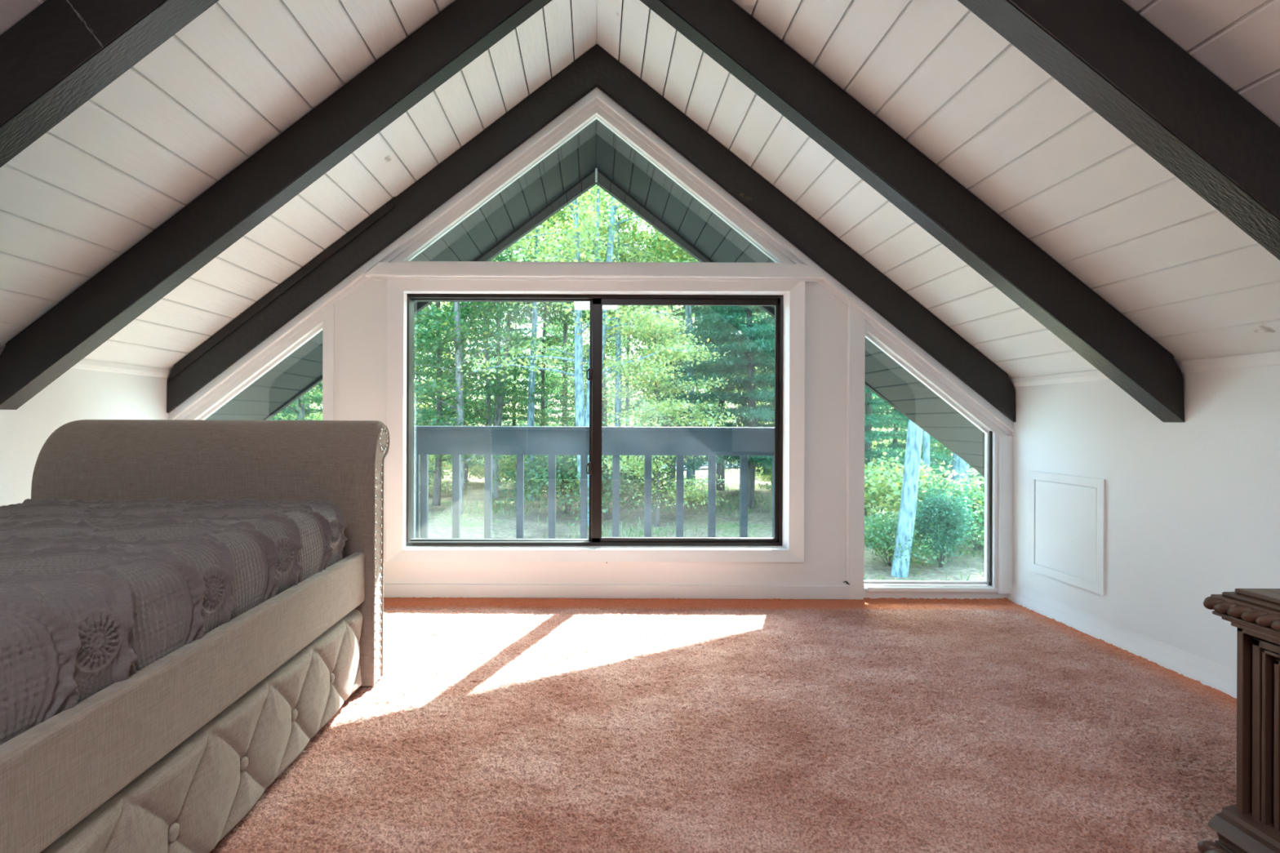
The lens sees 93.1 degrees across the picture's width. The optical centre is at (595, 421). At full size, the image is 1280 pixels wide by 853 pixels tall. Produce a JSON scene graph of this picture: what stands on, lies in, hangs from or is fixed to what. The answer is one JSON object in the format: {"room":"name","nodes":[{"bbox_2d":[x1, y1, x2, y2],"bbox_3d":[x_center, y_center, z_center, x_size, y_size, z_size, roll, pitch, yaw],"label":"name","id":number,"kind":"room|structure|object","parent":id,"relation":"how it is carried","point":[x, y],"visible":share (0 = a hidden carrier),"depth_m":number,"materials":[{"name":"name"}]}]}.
{"room":"attic bedroom","nodes":[
{"label":"attic bedroom","id":0,"kind":"room"},
{"bbox_2d":[0,368,168,506],"bbox_3d":[-1.986,0.352,0.050,0.120,1.280,5.500,0,0,0],"label":"wall","id":1,"kind":"structure","parent":0,"point":[77,394],"depth_m":2.19,"materials":[{"name":"white paint"}]},
{"bbox_2d":[0,348,172,377],"bbox_3d":[-1.917,-0.216,0.025,0.014,0.038,5.450,0,0,0],"label":"trim","id":2,"kind":"structure","parent":1,"relation":"attached to","point":[86,364],"depth_m":2.44,"materials":[{"name":"white paint"}]},
{"bbox_2d":[205,119,984,476],"bbox_3d":[0.001,-0.292,3.230,7.000,2.765,0.940,0,0,0],"label":"roof overhang","id":3,"kind":"structure","parent":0,"point":[616,159],"depth_m":3.36,"materials":[{"name":"grey paint"}]},
{"bbox_2d":[262,167,596,420],"bbox_3d":[-1.649,-0.380,3.720,3.300,2.592,0.040,0,0,0],"label":"trim","id":4,"kind":"structure","parent":3,"relation":"attached to","point":[586,183],"depth_m":3.70,"materials":[{"name":"grey paint"}]},
{"bbox_2d":[595,168,597,182],"bbox_3d":[0.006,-1.509,3.697,0.012,0.082,0.006,0,0,0],"label":"trim","id":5,"kind":"structure","parent":4,"relation":"attached to","point":[596,169],"depth_m":3.69,"materials":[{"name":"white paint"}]},
{"bbox_2d":[595,168,971,466],"bbox_3d":[1.651,-0.334,3.720,3.300,2.658,0.040,0,0,0],"label":"trim","id":6,"kind":"structure","parent":3,"relation":"attached to","point":[604,182],"depth_m":3.70,"materials":[{"name":"grey paint"}]},
{"bbox_2d":[183,104,1008,599],"bbox_3d":[-0.017,-0.285,2.775,4.013,2.870,0.050,0,0,0],"label":"wall","id":7,"kind":"structure","parent":0,"point":[361,315],"depth_m":2.75,"materials":[{"name":"white paint"}]},
{"bbox_2d":[198,324,322,419],"bbox_3d":[-1.538,0.137,2.785,0.595,1.193,0.024,0,0,0],"label":"window","id":8,"kind":"structure","parent":7,"relation":"in","point":[319,329],"depth_m":2.78,"materials":[{"name":"white paint"}]},
{"bbox_2d":[322,298,334,420],"bbox_3d":[-1.212,0.102,2.774,0.048,1.387,0.072,0,0,0],"label":"trim","id":9,"kind":"structure","parent":7,"relation":"attached to","point":[328,326],"depth_m":2.74,"materials":[{"name":"white paint"}]},
{"bbox_2d":[168,87,596,419],"bbox_3d":[-0.960,-0.727,2.757,1.925,1.594,0.075,0,0,0],"label":"trim","id":10,"kind":"structure","parent":7,"relation":"attached to","point":[588,101],"depth_m":2.73,"materials":[{"name":"white paint"}]},
{"bbox_2d":[405,115,779,262],"bbox_3d":[-0.012,-1.067,2.785,1.735,0.679,0.024,0,0,0],"label":"window","id":11,"kind":"structure","parent":7,"relation":"in","point":[599,119],"depth_m":2.78,"materials":[{"name":"white paint"}]},
{"bbox_2d":[364,262,825,282],"bbox_3d":[-0.002,-0.674,2.725,2.063,0.072,0.050,0,0,0],"label":"trim","id":12,"kind":"structure","parent":7,"relation":"attached to","point":[380,271],"depth_m":2.70,"materials":[{"name":"white paint"}]},
{"bbox_2d":[386,276,804,562],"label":"window","id":13,"kind":"structure","parent":7,"relation":"in","point":[788,298],"depth_m":2.80,"materials":[{"name":"white paint"}]},
{"bbox_2d":[383,583,848,599],"bbox_3d":[-0.021,0.770,2.749,2.339,0.060,0.022,0,0,0],"label":"baseboard","id":14,"kind":"structure","parent":7,"relation":"attached to","point":[390,590],"depth_m":2.74,"materials":[{"name":"white paint"}]},
{"bbox_2d":[596,87,1014,435],"bbox_3d":[0.947,-0.706,2.757,1.888,1.621,0.075,0,0,0],"label":"trim","id":15,"kind":"structure","parent":7,"relation":"attached to","point":[604,101],"depth_m":2.73,"materials":[{"name":"white paint"}]},
{"bbox_2d":[846,301,864,599],"bbox_3d":[1.180,0.114,2.773,0.075,1.381,0.073,0,0,0],"label":"trim","id":16,"kind":"structure","parent":7,"relation":"attached to","point":[855,317],"depth_m":2.74,"materials":[{"name":"white paint"}]},
{"bbox_2d":[863,332,989,584],"bbox_3d":[1.518,0.161,2.785,0.588,1.170,0.024,0,0,0],"label":"window trim","id":17,"kind":"structure","parent":7,"relation":"in","point":[985,581],"depth_m":2.78,"materials":[{"name":"white paint"}]},
{"bbox_2d":[863,581,998,592],"bbox_3d":[1.539,0.747,2.789,0.614,0.058,0.102,0,0,0],"label":"trim","id":18,"kind":"structure","parent":7,"relation":"attached to","point":[869,588],"depth_m":2.74,"materials":[{"name":"white paint"}]},
{"bbox_2d":[988,431,992,585],"bbox_3d":[1.806,0.394,2.762,0.010,0.706,0.008,0,0,0],"label":"trim","id":19,"kind":"structure","parent":7,"relation":"attached to","point":[990,432],"depth_m":2.76,"materials":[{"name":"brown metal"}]},
{"bbox_2d":[986,431,1013,594],"bbox_3d":[1.847,0.412,2.770,0.076,0.730,0.080,0,0,0],"label":"trim","id":20,"kind":"structure","parent":7,"relation":"attached to","point":[1002,444],"depth_m":2.73,"materials":[{"name":"white paint"}]},
{"bbox_2d":[0,0,1279,378],"bbox_3d":[-0.015,-0.987,0.030,4.213,1.666,5.460,0,0,0],"label":"ceiling","id":21,"kind":"structure","parent":0,"point":[943,79],"depth_m":1.79,"materials":[{"name":"white wood"}]},
{"bbox_2d":[0,0,218,167],"bbox_3d":[-0.958,-0.869,1.250,1.923,1.667,0.075,0,0,0],"label":"ceiling beam","id":22,"kind":"structure","parent":21,"relation":"attached to","point":[61,54],"depth_m":1.22,"materials":[{"name":"grey paint"}]},
{"bbox_2d":[0,0,551,409],"bbox_3d":[-0.958,-0.869,1.972,1.923,1.667,0.073,0,0,0],"label":"ceiling beam","id":23,"kind":"structure","parent":21,"relation":"attached to","point":[233,206],"depth_m":1.94,"materials":[{"name":"grey paint"}]},
{"bbox_2d":[166,44,596,413],"bbox_3d":[-0.958,-0.869,2.728,1.923,1.667,0.048,0,0,0],"label":"ceiling beam","id":24,"kind":"structure","parent":21,"relation":"attached to","point":[405,211],"depth_m":2.71,"materials":[{"name":"grey paint"}]},
{"bbox_2d":[596,44,1015,422],"bbox_3d":[0.946,-0.849,2.729,1.886,1.693,0.047,0,0,0],"label":"ceiling beam","id":25,"kind":"structure","parent":21,"relation":"attached to","point":[616,81],"depth_m":2.71,"materials":[{"name":"grey paint"}]},
{"bbox_2d":[640,0,1184,422],"bbox_3d":[0.946,-0.849,1.972,1.886,1.693,0.073,0,0,0],"label":"ceiling beam","id":26,"kind":"structure","parent":21,"relation":"attached to","point":[723,30],"depth_m":1.94,"materials":[{"name":"grey paint"}]},
{"bbox_2d":[957,0,1279,260],"bbox_3d":[0.946,-0.849,1.252,1.886,1.693,0.073,0,0,0],"label":"ceiling beam","id":27,"kind":"structure","parent":21,"relation":"attached to","point":[1108,55],"depth_m":1.22,"materials":[{"name":"grey paint"}]},
{"bbox_2d":[209,597,1236,852],"bbox_3d":[-0.026,0.897,0.050,3.855,0.213,5.500,0,0,0],"label":"floor","id":28,"kind":"structure","parent":0,"point":[868,725],"depth_m":1.54,"materials":[{"name":"carpet"}]},
{"bbox_2d":[0,419,389,852],"bbox_3d":[-1.177,0.268,0.822,1.032,1.046,2.244,0,0,0],"label":"bed","id":29,"kind":"object","parent":28,"relation":"on","point":[170,757],"visible":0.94,"depth_m":1.29,"materials":[{"name":"beige fabric"}]},
{"bbox_2d":[0,497,347,745],"bbox_3d":[-1.176,0.351,0.816,0.965,0.282,1.971,0,0,0],"label":"bedspread","id":30,"kind":"object","parent":29,"relation":"on","point":[93,593],"visible":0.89,"depth_m":1.06,"materials":[{"name":"grey fabric"}]},
{"bbox_2d":[1197,588,1279,852],"bbox_3d":[1.347,0.540,0.527,0.662,0.523,1.014,0,0,0],"label":"chest","id":31,"kind":"object","parent":28,"relation":"on","point":[1251,825],"visible":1,"depth_m":0.97,"materials":[{"name":"brown wood"}]},
{"bbox_2d":[1012,365,1279,671],"bbox_3d":[1.946,0.381,0.050,0.120,1.253,5.500,0,0,0],"label":"wall","id":32,"kind":"structure","parent":0,"point":[1193,505],"depth_m":1.98,"materials":[{"name":"white paint"}]},
{"bbox_2d":[1027,471,1106,595],"bbox_3d":[1.883,0.427,2.430,0.010,0.430,0.390,0,0,0],"label":"access panel","id":33,"kind":"object","parent":32,"relation":"attached to","point":[1066,523],"visible":1,"depth_m":2.40,"materials":[{"name":"white paint"}]},
{"bbox_2d":[1006,583,1236,698],"bbox_3d":[1.877,0.770,0.025,0.016,0.075,5.450,0,0,0],"label":"baseboard","id":34,"kind":"structure","parent":32,"relation":"attached to","point":[1208,673],"depth_m":2.11,"materials":[{"name":"white paint"}]},
{"bbox_2d":[1009,351,1279,386],"bbox_3d":[1.882,-0.175,0.025,0.014,0.038,5.450,0,0,0],"label":"trim","id":35,"kind":"structure","parent":32,"relation":"attached to","point":[1270,358],"depth_m":1.89,"materials":[{"name":"white paint"}]},
{"label":"outside","id":36,"kind":"structure","parent":0,"visible":0},
{"bbox_2d":[419,441,984,580],"bbox_3d":[-0.014,3.400,76.450,180.000,0.739,147.100,0,0,0],"label":"ground","id":37,"kind":"structure","parent":36,"point":[759,526],"depth_m":19.51,"materials":[{"name":"green plant"}]},
{"bbox_2d":[268,382,322,420],"bbox_3d":[-10.775,-3.786,22.111,6.980,14.831,6.831,0,0,7],"label":"broadleaf tree","id":38,"kind":"object","parent":37,"relation":"on","point":[300,411],"visible":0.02,"depth_m":21.55,"materials":[{"name":"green plant"}]},
{"bbox_2d":[272,382,322,420],"bbox_3d":[-13.765,-2.435,26.208,6.647,12.342,7.033,0,0,21],"label":"pine tree","id":39,"kind":"object","parent":37,"relation":"on","point":[308,410],"visible":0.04,"depth_m":26.20,"materials":[{"name":"green plant"}]},
{"bbox_2d":[275,381,322,420],"bbox_3d":[-13.088,-3.607,29.232,7.746,14.411,8.270,0,0,-41],"label":"tree","id":40,"kind":"object","parent":37,"relation":"on","point":[320,392],"visible":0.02,"depth_m":29.14,"materials":[{"name":"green plant"}]},
{"bbox_2d":[279,382,322,419],"bbox_3d":[-26.100,-5.471,55.002,8.082,17.549,8.259,0,0,-30],"label":"tree","id":41,"kind":"object","parent":37,"relation":"on","point":[306,403],"visible":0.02,"depth_m":54.94,"materials":[{"name":"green plant"}]},
{"bbox_2d":[306,391,322,420],"bbox_3d":[-15.409,-4.624,38.189,7.510,16.307,7.675,0,0,25],"label":"tree","id":42,"kind":"object","parent":37,"relation":"on","point":[314,391],"visible":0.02,"depth_m":38.23,"materials":[{"name":"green plant"}]},
{"bbox_2d":[413,315,475,467],"bbox_3d":[-9.779,-3.319,29.840,7.991,14.022,7.552,0,0,-5],"label":"tree","id":43,"kind":"object","parent":37,"relation":"on","point":[416,331],"visible":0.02,"depth_m":29.78,"materials":[{"name":"green plant"}]},
{"bbox_2d":[419,454,472,492],"bbox_3d":[-8.261,2.122,26.029,4.627,2.556,5.693,0,0,37],"label":"shrub","id":44,"kind":"object","parent":37,"relation":"on","point":[431,479],"visible":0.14,"depth_m":26.43,"materials":[{"name":"green plant"}]},
{"bbox_2d":[418,302,479,417],"bbox_3d":[-14.702,-4.801,59.082,9.537,16.618,8.933,0,0,-44],"label":"tree","id":45,"kind":"object","parent":37,"relation":"on","point":[446,303],"visible":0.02,"depth_m":59.15,"materials":[{"name":"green plant"}]},
{"bbox_2d":[413,302,484,426],"bbox_3d":[-9.153,-2.730,35.055,7.418,12.926,6.948,0,0,44],"label":"tree","id":46,"kind":"object","parent":37,"relation":"on","point":[426,368],"visible":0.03,"depth_m":34.98,"materials":[{"name":"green plant"}]},
{"bbox_2d":[431,454,484,484],"bbox_3d":[-7.541,2.418,34.859,4.302,2.377,5.293,0,0,-44],"label":"shrub","id":47,"kind":"object","parent":37,"relation":"on","point":[450,467],"visible":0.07,"depth_m":34.24,"materials":[{"name":"green plant"}]},
{"bbox_2d":[448,305,484,426],"bbox_3d":[-17.016,-7.308,80.624,14.082,22.825,12.303,0,0,36],"label":"tree","id":48,"kind":"object","parent":37,"relation":"on","point":[449,305],"visible":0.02,"depth_m":80.65,"materials":[{"name":"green plant"}]},
{"bbox_2d":[413,248,537,506],"bbox_3d":[-6.342,-4.305,23.548,7.509,15.711,7.749,0,0,8],"label":"broadleaf tree","id":49,"kind":"object","parent":37,"relation":"on","point":[437,472],"visible":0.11,"depth_m":23.41,"materials":[{"name":"green plant"}]},
{"bbox_2d":[445,309,512,426],"bbox_3d":[-11.069,-3.574,55.975,7.713,14.320,8.161,0,0,-44],"label":"tree","id":50,"kind":"object","parent":37,"relation":"on","point":[492,358],"visible":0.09,"depth_m":55.33,"materials":[{"name":"green plant"}]},
{"bbox_2d":[413,253,545,489],"bbox_3d":[-6.571,-4.685,30.927,8.334,16.895,8.075,0,0,10],"label":"tree","id":51,"kind":"object","parent":37,"relation":"on","point":[465,486],"visible":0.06,"depth_m":30.39,"materials":[{"name":"green plant"}]},
{"bbox_2d":[413,248,553,515],"bbox_3d":[-4.703,-3.901,21.082,6.831,14.831,6.980,0,0,-43],"label":"broadleaf tree","id":52,"kind":"object","parent":37,"relation":"on","point":[455,317],"visible":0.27,"depth_m":20.64,"materials":[{"name":"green plant"}]},
{"bbox_2d":[467,460,505,481],"bbox_3d":[-6.181,2.659,34.279,3.308,1.828,4.070,0,0,27],"label":"shrub","id":53,"kind":"object","parent":37,"relation":"on","point":[478,471],"visible":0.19,"depth_m":33.53,"materials":[{"name":"green plant"}]},
{"bbox_2d":[414,239,567,497],"bbox_3d":[-4.939,-3.032,26.803,7.512,13.449,7.114,0,0,-2],"label":"forked tree","id":54,"kind":"object","parent":37,"relation":"on","point":[497,418],"visible":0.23,"depth_m":26.81,"materials":[{"name":"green plant"}]},
{"bbox_2d":[472,316,528,426],"bbox_3d":[-11.167,-6.673,67.829,10.363,21.008,10.041,0,0,12],"label":"tree","id":55,"kind":"object","parent":37,"relation":"on","point":[491,317],"visible":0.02,"depth_m":67.75,"materials":[{"name":"green plant"}]},
{"bbox_2d":[444,235,572,484],"bbox_3d":[-5.079,-5.566,33.000,8.183,18.762,8.189,0,0,-2],"label":"tree","id":56,"kind":"object","parent":37,"relation":"on","point":[525,309],"visible":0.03,"depth_m":32.86,"materials":[{"name":"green plant"}]},
{"bbox_2d":[492,323,540,426],"bbox_3d":[-10.751,-5.506,82.479,9.957,18.473,11.397,0,0,-32],"label":"tree","id":57,"kind":"object","parent":37,"relation":"on","point":[512,323],"visible":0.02,"depth_m":82.48,"materials":[{"name":"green plant"}]},
{"bbox_2d":[471,306,562,468],"bbox_3d":[-4.566,-2.011,35.219,6.234,11.574,6.596,0,0,27],"label":"tree","id":58,"kind":"object","parent":37,"relation":"on","point":[504,322],"visible":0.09,"depth_m":34.62,"materials":[{"name":"green plant"}]},
{"bbox_2d":[468,454,574,489],"bbox_3d":[-3.574,2.098,30.439,5.399,2.982,6.642,0,0,-29],"label":"shrub","id":59,"kind":"object","parent":37,"relation":"on","point":[508,460],"visible":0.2,"depth_m":29.38,"materials":[{"name":"green plant"}]},
{"bbox_2d":[471,213,589,426],"bbox_3d":[-2.502,-3.926,32.127,7.292,15.257,7.526,0,0,7],"label":"tree","id":60,"kind":"object","parent":37,"relation":"on","point":[542,422],"visible":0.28,"depth_m":32.06,"materials":[{"name":"green plant"}]},
{"bbox_2d":[506,306,574,426],"bbox_3d":[-4.622,-5.819,58.734,9.343,19.548,9.642,0,0,0],"label":"tree","id":61,"kind":"object","parent":37,"relation":"on","point":[536,380],"visible":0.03,"depth_m":58.55,"materials":[{"name":"green plant"}]},
{"bbox_2d":[510,309,570,426],"bbox_3d":[-5.582,-4.990,68.385,8.254,17.538,8.077,0,0,-19],"label":"tree","id":62,"kind":"object","parent":37,"relation":"on","point":[557,425],"visible":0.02,"depth_m":67.24,"materials":[{"name":"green plant"}]},
{"bbox_2d":[480,415,639,520],"bbox_3d":[-1.389,1.600,22.183,5.980,3.724,7.175,0,0,4],"label":"shrub","id":63,"kind":"object","parent":37,"relation":"on","point":[539,491],"visible":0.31,"depth_m":21.25,"materials":[{"name":"green plant"}]},
{"bbox_2d":[535,305,586,426],"bbox_3d":[-3.750,-6.456,82.282,12.756,20.584,11.405,0,0,-26],"label":"tree","id":64,"kind":"object","parent":37,"relation":"on","point":[568,305],"visible":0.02,"depth_m":80.52,"materials":[{"name":"green plant"}]},
{"bbox_2d":[506,190,625,426],"bbox_3d":[-1.821,-5.692,33.045,8.183,18.762,8.189,0,0,7],"label":"tree","id":65,"kind":"object","parent":37,"relation":"on","point":[565,327],"visible":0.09,"depth_m":32.76,"materials":[{"name":"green plant"}]},
{"bbox_2d":[502,195,635,501],"bbox_3d":[-2.433,-5.707,26.067,8.390,18.867,7.929,0,0,-42],"label":"tree","id":66,"kind":"object","parent":37,"relation":"on","point":[531,408],"visible":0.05,"depth_m":25.84,"materials":[{"name":"green plant"}]},
{"bbox_2d":[525,216,636,426],"bbox_3d":[-1.007,-5.127,36.594,8.668,17.574,8.399,0,0,23],"label":"tree","id":67,"kind":"object","parent":37,"relation":"on","point":[555,328],"visible":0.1,"depth_m":35.96,"materials":[{"name":"green plant"}]},
{"bbox_2d":[441,184,724,527],"bbox_3d":[-0.543,-3.723,18.909,8.185,14.600,7.423,0,0,0],"label":"forked tree","id":68,"kind":"object","parent":37,"relation":"on","point":[582,417],"visible":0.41,"depth_m":18.81,"materials":[{"name":"green plant"}]},
{"bbox_2d":[553,317,640,426],"bbox_3d":[0.427,-6.209,58.574,10.070,20.416,9.757,0,0,2],"label":"tree","id":69,"kind":"object","parent":37,"relation":"on","point":[609,317],"visible":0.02,"depth_m":57.45,"materials":[{"name":"green plant"}]},
{"bbox_2d":[507,454,688,525],"bbox_3d":[0.332,1.723,20.183,6.601,3.426,5.502,0,0,3],"label":"shrub","id":70,"kind":"object","parent":37,"relation":"on","point":[606,486],"visible":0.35,"depth_m":19.70,"materials":[{"name":"green plant"}]},
{"bbox_2d":[537,201,666,480],"bbox_3d":[0.482,-3.939,30.803,6.936,15.060,7.088,0,0,-28],"label":"tree","id":71,"kind":"object","parent":37,"relation":"on","point":[605,415],"visible":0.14,"depth_m":30.23,"materials":[{"name":"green plant"}]},
{"bbox_2d":[570,316,642,425],"bbox_3d":[1.708,-6.101,67.927,9.084,19.723,9.282,0,0,-42],"label":"tree","id":72,"kind":"object","parent":37,"relation":"on","point":[611,358],"visible":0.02,"depth_m":68.08,"materials":[{"name":"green plant"}]},
{"bbox_2d":[533,186,691,484],"bbox_3d":[0.844,-5.809,27.177,8.390,18.867,7.929,0,0,29],"label":"tree","id":73,"kind":"object","parent":37,"relation":"on","point":[618,402],"visible":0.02,"depth_m":26.84,"materials":[{"name":"green plant"}]},
{"bbox_2d":[582,318,651,424],"bbox_3d":[2.664,-9.163,83.127,12.366,25.729,13.475,0,0,-30],"label":"tree","id":74,"kind":"object","parent":37,"relation":"on","point":[627,318],"visible":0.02,"depth_m":83.14,"materials":[{"name":"green plant"}]},
{"bbox_2d":[553,214,693,479],"bbox_3d":[1.766,-3.337,29.937,7.387,13.743,7.887,0,0,-22],"label":"broadleaf tree","id":75,"kind":"object","parent":37,"relation":"on","point":[627,401],"visible":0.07,"depth_m":29.59,"materials":[{"name":"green plant"}]},
{"bbox_2d":[586,198,699,499],"bbox_3d":[3.812,-5.923,24.818,7.929,18.867,8.390,0,0,10],"label":"tree","id":76,"kind":"object","parent":37,"relation":"on","point":[683,256],"visible":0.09,"depth_m":23.61,"materials":[{"name":"green plant"}]},
{"bbox_2d":[607,195,696,466],"bbox_3d":[3.151,-5.816,31.742,8.189,18.762,8.183,0,0,23],"label":"tree","id":77,"kind":"object","parent":37,"relation":"on","point":[675,306],"visible":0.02,"depth_m":31.99,"materials":[{"name":"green plant"}]},
{"bbox_2d":[560,306,753,527],"bbox_3d":[2.056,-0.026,18.745,5.584,7.077,5.712,0,0,26],"label":"broadleaf tree","id":78,"kind":"object","parent":37,"relation":"on","point":[661,406],"visible":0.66,"depth_m":18.54,"materials":[{"name":"green plant"}]},
{"bbox_2d":[621,310,696,426],"bbox_3d":[6.158,-5.324,58.117,8.682,18.447,8.496,0,0,-20],"label":"tree","id":79,"kind":"object","parent":37,"relation":"on","point":[648,310],"visible":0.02,"depth_m":58.43,"materials":[{"name":"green plant"}]},
{"bbox_2d":[602,225,734,490],"bbox_3d":[3.638,-4.593,28.402,7.460,16.197,7.623,0,0,-41],"label":"tree","id":80,"kind":"object","parent":37,"relation":"on","point":[673,476],"visible":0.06,"depth_m":27.66,"materials":[{"name":"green plant"}]},
{"bbox_2d":[629,305,774,490],"bbox_3d":[6.021,-3.486,28.028,9.137,14.007,9.122,0,0,-24],"label":"pine tree","id":81,"kind":"object","parent":37,"relation":"on","point":[720,472],"visible":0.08,"depth_m":27.34,"materials":[{"name":"green plant"}]},
{"bbox_2d":[678,317,753,423],"bbox_3d":[7.083,-3.073,36.371,6.358,13.804,6.497,0,0,29],"label":"tree","id":82,"kind":"object","parent":37,"relation":"on","point":[704,406],"visible":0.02,"depth_m":35.62,"materials":[{"name":"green plant"}]},
{"bbox_2d":[662,261,773,465],"bbox_3d":[7.146,-4.125,28.925,8.816,15.363,8.258,0,0,-21],"label":"tree","id":83,"kind":"object","parent":37,"relation":"on","point":[681,306],"visible":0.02,"depth_m":27.65,"materials":[{"name":"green plant"}]},
{"bbox_2d":[724,306,774,477],"bbox_3d":[8.684,-2.601,27.142,7.033,12.342,6.647,0,0,42],"label":"pine tree","id":84,"kind":"object","parent":37,"relation":"on","point":[767,405],"visible":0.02,"depth_m":26.16,"materials":[{"name":"green plant"}]},
{"bbox_2d":[755,463,772,484],"bbox_3d":[9.579,2.817,33.409,2.828,1.562,3.479,0,0,32],"label":"shrub","id":85,"kind":"object","parent":37,"relation":"on","point":[766,476],"visible":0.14,"depth_m":32.91,"materials":[{"name":"green plant"}]},
{"bbox_2d":[636,258,892,509],"bbox_3d":[5.612,-3.186,21.836,8.688,13.340,8.702,0,0,-5],"label":"pine tree","id":86,"kind":"object","parent":37,"relation":"on","point":[762,328],"visible":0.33,"depth_m":20.97,"materials":[{"name":"green plant"}]},
{"bbox_2d":[753,311,897,460],"bbox_3d":[10.586,-3.935,29.855,8.280,15.404,8.840,0,0,12],"label":"tree","id":87,"kind":"object","parent":37,"relation":"on","point":[874,447],"visible":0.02,"depth_m":28.81,"materials":[{"name":"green plant"}]},
{"bbox_2d":[760,440,984,529],"bbox_3d":[8.067,1.920,17.407,5.013,2.769,6.168,0,0,-29],"label":"shrub","id":88,"kind":"object","parent":37,"relation":"on","point":[876,489],"visible":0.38,"depth_m":16.19,"materials":[{"name":"green plant"}]},
{"bbox_2d":[762,386,982,515],"bbox_3d":[8.777,-2.439,19.980,6.681,11.724,6.314,0,0,-4],"label":"pine tree","id":89,"kind":"object","parent":37,"relation":"on","point":[869,436],"visible":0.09,"depth_m":19.00,"materials":[{"name":"green plant"}]},
{"bbox_2d":[871,395,893,441],"bbox_3d":[14.911,-2.924,35.261,7.620,13.279,7.137,0,0,-4],"label":"tree","id":90,"kind":"object","parent":37,"relation":"on","point":[873,428],"visible":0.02,"depth_m":35.87,"materials":[{"name":"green plant"}]},
{"bbox_2d":[864,395,906,442],"bbox_3d":[26.749,-4.495,58.611,8.974,16.662,9.495,0,0,-26],"label":"tree","id":91,"kind":"object","parent":37,"relation":"on","point":[886,408],"visible":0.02,"depth_m":56.38,"materials":[{"name":"green plant"}]},
{"bbox_2d":[875,397,906,431],"bbox_3d":[31.922,-5.931,66.648,9.554,19.369,9.257,0,0,-11],"label":"tree","id":92,"kind":"object","parent":37,"relation":"on","point":[886,428],"visible":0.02,"depth_m":65.20,"materials":[{"name":"green plant"}]},
{"bbox_2d":[890,418,923,577],"bbox_3d":[7.610,-3.091,12.703,5.713,13.448,6.427,0,0,-45],"label":"leaning tree","id":93,"kind":"object","parent":37,"relation":"on","point":[906,520],"visible":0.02,"depth_m":12.87,"materials":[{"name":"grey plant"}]},
{"bbox_2d":[864,394,952,469],"bbox_3d":[15.434,-2.403,31.657,7.060,12.389,6.672,0,0,17],"label":"tree","id":94,"kind":"object","parent":37,"relation":"on","point":[895,445],"visible":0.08,"depth_m":30.78,"materials":[{"name":"green plant"}]},
{"bbox_2d":[864,503,954,575],"bbox_3d":[6.738,2.529,13.632,3.157,1.638,2.631,0,0,-32],"label":"shrub","id":95,"kind":"object","parent":37,"relation":"on","point":[884,533],"visible":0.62,"depth_m":13.28,"materials":[{"name":"green plant"}]},
{"bbox_2d":[875,438,952,479],"bbox_3d":[20.312,-4.077,35.433,8.405,15.636,8.973,0,0,21],"label":"tree","id":96,"kind":"object","parent":37,"relation":"on","point":[891,438],"visible":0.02,"depth_m":36.22,"materials":[{"name":"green plant"}]},
{"bbox_2d":[888,437,951,480],"bbox_3d":[18.483,-3.711,31.800,7.041,14.732,7.267,0,0,-42],"label":"tree","id":97,"kind":"object","parent":37,"relation":"on","point":[947,453],"visible":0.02,"depth_m":31.55,"materials":[{"name":"green plant"}]},
{"bbox_2d":[922,430,929,480],"bbox_3d":[9.394,-3.296,16.984,6.044,13.459,5.585,0,0,-39],"label":"slim tree","id":98,"kind":"object","parent":37,"relation":"on","point":[926,436],"visible":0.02,"depth_m":16.92,"materials":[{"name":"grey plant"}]},
{"bbox_2d":[871,457,984,557],"bbox_3d":[9.264,2.073,14.840,4.592,2.383,3.827,0,0,25],"label":"shrub","id":99,"kind":"object","parent":37,"relation":"on","point":[974,500],"visible":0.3,"depth_m":14.72,"materials":[{"name":"green plant"}]},
{"bbox_2d":[893,416,984,502],"bbox_3d":[15.332,-4.071,24.199,7.749,15.711,7.509,0,0,-8],"label":"broadleaf tree","id":100,"kind":"object","parent":37,"relation":"on","point":[931,444],"visible":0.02,"depth_m":23.92,"materials":[{"name":"green plant"}]},
{"bbox_2d":[913,478,984,567],"bbox_3d":[7.815,2.341,13.660,1.751,2.064,1.652,0,0,31],"label":"shrub","id":101,"kind":"object","parent":37,"relation":"on","point":[948,525],"visible":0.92,"depth_m":13.40,"materials":[{"name":"green plant"}]},
{"bbox_2d":[950,452,969,500],"bbox_3d":[11.246,-3.674,17.385,6.603,14.239,5.522,0,0,-16],"label":"leaning tree","id":102,"kind":"object","parent":37,"relation":"on","point":[959,464],"visible":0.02,"depth_m":17.33,"materials":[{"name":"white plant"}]},
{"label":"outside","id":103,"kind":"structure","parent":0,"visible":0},
{"bbox_2d":[652,459,950,470],"bbox_3d":[-0.013,3.279,48.250,120.000,0.726,5.500,0,0,0],"label":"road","id":104,"kind":"structure","parent":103,"point":[922,460],"depth_m":47.27,"materials":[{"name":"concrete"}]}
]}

